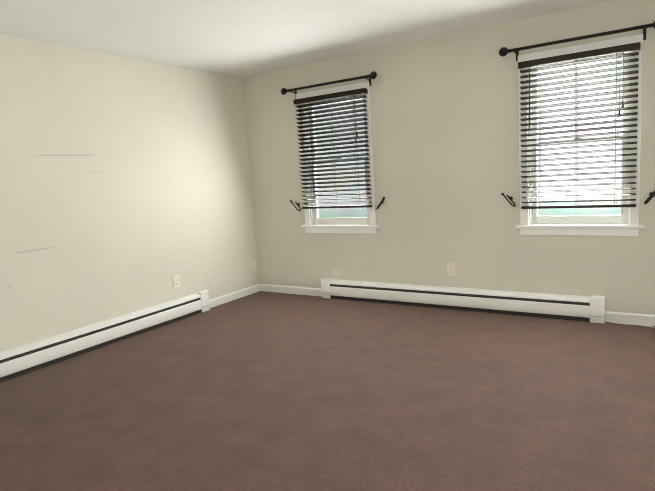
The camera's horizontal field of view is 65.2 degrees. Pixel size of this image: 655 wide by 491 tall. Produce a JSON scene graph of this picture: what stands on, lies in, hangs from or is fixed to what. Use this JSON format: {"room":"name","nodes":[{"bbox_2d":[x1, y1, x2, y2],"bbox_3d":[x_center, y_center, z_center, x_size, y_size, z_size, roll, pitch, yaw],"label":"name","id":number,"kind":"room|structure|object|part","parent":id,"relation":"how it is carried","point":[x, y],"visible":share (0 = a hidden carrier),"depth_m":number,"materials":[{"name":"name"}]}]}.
{"room":"empty bedroom","nodes":[
{"label":"empty bedroom","id":0,"kind":"room"},
{"bbox_2d":[0,34,259,351],"bbox_3d":[-2.487,-0.243,3.547,0.150,2.440,5.750,1,9,33],"label":"wall","id":1,"kind":"structure","parent":0,"point":[125,185],"depth_m":4.39,"materials":[{"name":"beige paint"}]},
{"bbox_2d":[173,275,179,287],"bbox_3d":[-1.473,0.351,4.991,0.008,0.122,0.076,1,9,33],"label":"electrical outlet","id":2,"kind":"object","parent":1,"relation":"attached to","point":[176,282],"visible":1,"depth_m":4.99,"materials":[{"name":"beige plastic"}]},
{"bbox_2d":[209,284,259,307],"bbox_3d":[-1.035,0.560,5.675,0.013,0.085,0.858,1,9,33],"label":"baseboard","id":3,"kind":"structure","parent":1,"relation":"attached to","point":[235,295],"depth_m":5.66,"materials":[{"name":"white wood"}]},
{"bbox_2d":[251,260,255,270],"bbox_3d":[-0.858,0.236,5.940,0.008,0.122,0.076,1,9,33],"label":"outlet","id":4,"kind":"object","parent":1,"relation":"attached to","point":[253,265],"visible":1,"depth_m":5.93,"materials":[{"name":"beige plastic"}]},
{"bbox_2d":[0,0,609,77],"bbox_3d":[-0.408,-1.458,2.066,5.200,0.100,5.900,1,9,33],"label":"ceiling","id":5,"kind":"structure","parent":0,"point":[242,38],"depth_m":3.84,"materials":[{"name":"paint"}]},
{"bbox_2d":[0,291,654,490],"bbox_3d":[-0.247,1.028,2.410,5.200,0.050,5.900,1,9,33],"label":"floor","id":6,"kind":"structure","parent":0,"point":[265,391],"depth_m":2.92,"materials":[{"name":"carpet"}]},
{"bbox_2d":[0,290,209,381],"bbox_3d":[-2.020,0.778,4.103,0.068,0.210,2.870,1,9,33],"label":"heater","id":7,"kind":"object","parent":6,"relation":"on","point":[26,358],"visible":1,"depth_m":4.22,"materials":[{"name":"white metal"}]},
{"bbox_2d":[321,278,604,323],"bbox_3d":[1.075,0.483,4.786,2.680,0.210,0.068,1,9,33],"label":"heater","id":8,"kind":"object","parent":6,"relation":"on","point":[591,308],"visible":1,"depth_m":4.60,"materials":[{"name":"white metal"}]},
{"bbox_2d":[605,319,654,327],"bbox_3d":[2.493,0.658,3.501,1.099,0.032,0.680,1,9,33],"label":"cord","id":9,"kind":"object","parent":6,"relation":"on","point":[630,324],"visible":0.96,"depth_m":3.98,"materials":[{"name":"white plastic"}]},
{"bbox_2d":[242,0,654,314],"bbox_3d":[1.223,-0.632,4.623,5.200,2.440,0.150,1,9,33],"label":"wall","id":10,"kind":"structure","parent":0,"point":[445,124],"depth_m":4.60,"materials":[{"name":"beige paint"}]},
{"bbox_2d":[260,284,321,295],"bbox_3d":[-0.417,0.503,5.797,0.918,0.085,0.013,1,9,33],"label":"baseboard","id":11,"kind":"structure","parent":10,"relation":"attached to","point":[263,287],"depth_m":5.78,"materials":[{"name":"white wood"}]},
{"bbox_2d":[290,200,300,210],"bbox_3d":[-0.341,-0.434,5.535,0.111,0.125,0.081,1,9,33],"label":"curtain holdback","id":12,"kind":"object","parent":10,"relation":"attached to","point":[298,204],"visible":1,"depth_m":5.52,"materials":[{"name":"black metal"}]},
{"bbox_2d":[281,71,376,98],"bbox_3d":[0.003,-1.580,5.076,1.128,0.111,0.128,1,9,33],"label":"curtain rod","id":13,"kind":"object","parent":10,"relation":"attached to","point":[370,76],"visible":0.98,"depth_m":5.00,"materials":[{"name":"black metal"}]},
{"bbox_2d":[295,82,379,233],"bbox_3d":[0.121,-0.862,5.286,0.930,1.465,0.230,1,9,33],"label":"window","id":14,"kind":"structure","parent":10,"relation":"in","point":[314,223],"depth_m":5.27,"materials":[{"name":"white wood"}]},
{"bbox_2d":[293,88,371,208],"bbox_3d":[0.046,-0.944,5.166,0.836,1.132,0.082,1,9,33],"label":"window blind","id":15,"kind":"object","parent":14,"relation":"attached to","point":[332,96],"visible":0.98,"depth_m":5.15,"materials":[{"name":"black"}]},
{"bbox_3d":[0.125,-0.866,5.292,0.702,1.301,0.085,1,9,33],"label":"window sash frame","id":16,"kind":"part","parent":14,"relation":"part of","materials":[{"name":"white wood"}]},
{"bbox_2d":[376,197,384,208],"bbox_3d":[0.523,-0.413,4.977,0.111,0.125,0.081,1,9,33],"label":"curtain holdback","id":17,"kind":"object","parent":10,"relation":"attached to","point":[381,202],"visible":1,"depth_m":4.97,"materials":[{"name":"black metal"}]},
{"bbox_2d":[447,262,454,275],"bbox_3d":[1.142,0.218,4.731,0.076,0.122,0.008,1,9,33],"label":"electrical outlet","id":18,"kind":"object","parent":10,"relation":"attached to","point":[451,269],"visible":1,"depth_m":4.73,"materials":[{"name":"beige plastic"}]},
{"bbox_2d":[501,193,515,206],"bbox_3d":[1.532,-0.388,4.325,0.111,0.125,0.081,1,9,33],"label":"curtain holdback","id":19,"kind":"object","parent":10,"relation":"attached to","point":[510,197],"visible":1,"depth_m":4.31,"materials":[{"name":"black metal"}]},
{"bbox_2d":[499,21,654,61],"bbox_3d":[1.876,-1.534,3.866,1.128,0.111,0.128,1,9,33],"label":"curtain rod","id":20,"kind":"object","parent":10,"relation":"attached to","point":[503,51],"visible":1,"depth_m":3.83,"materials":[{"name":"black metal"}]},
{"bbox_2d":[515,34,644,235],"bbox_3d":[1.994,-0.816,4.076,0.930,1.465,0.230,1,9,33],"label":"window","id":21,"kind":"structure","parent":10,"relation":"in","point":[624,223],"depth_m":4.03,"materials":[{"name":"white wood"}]},
{"bbox_2d":[518,42,640,208],"bbox_3d":[1.920,-0.877,3.959,0.836,1.174,0.082,1,9,33],"label":"window blind","id":22,"kind":"object","parent":21,"relation":"attached to","point":[587,54],"visible":0.96,"depth_m":3.93,"materials":[{"name":"black"}]},
{"bbox_3d":[1.998,-0.820,4.082,0.702,1.301,0.085,1,9,33],"label":"window sash frame","id":23,"kind":"part","parent":21,"relation":"part of","materials":[{"name":"white wood"}]},
{"bbox_2d":[605,311,654,325],"bbox_3d":[2.751,0.581,3.751,1.258,0.085,0.013,1,9,33],"label":"baseboard","id":24,"kind":"structure","parent":10,"relation":"attached to","point":[634,318],"depth_m":3.99,"materials":[{"name":"white wood"}]},
{"bbox_2d":[644,191,654,203],"bbox_3d":[2.395,-0.367,3.767,0.111,0.125,0.081,1,9,33],"label":"curtain holdback","id":25,"kind":"object","parent":10,"relation":"attached to","point":[651,196],"visible":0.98,"depth_m":3.79,"materials":[{"name":"black metal"}]},
{"label":"outside","id":26,"kind":"structure","parent":0,"visible":0},
{"bbox_2d":[314,59,622,217],"bbox_3d":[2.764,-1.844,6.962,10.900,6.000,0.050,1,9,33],"label":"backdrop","id":27,"kind":"structure","parent":26,"point":[566,211],"depth_m":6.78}
]}

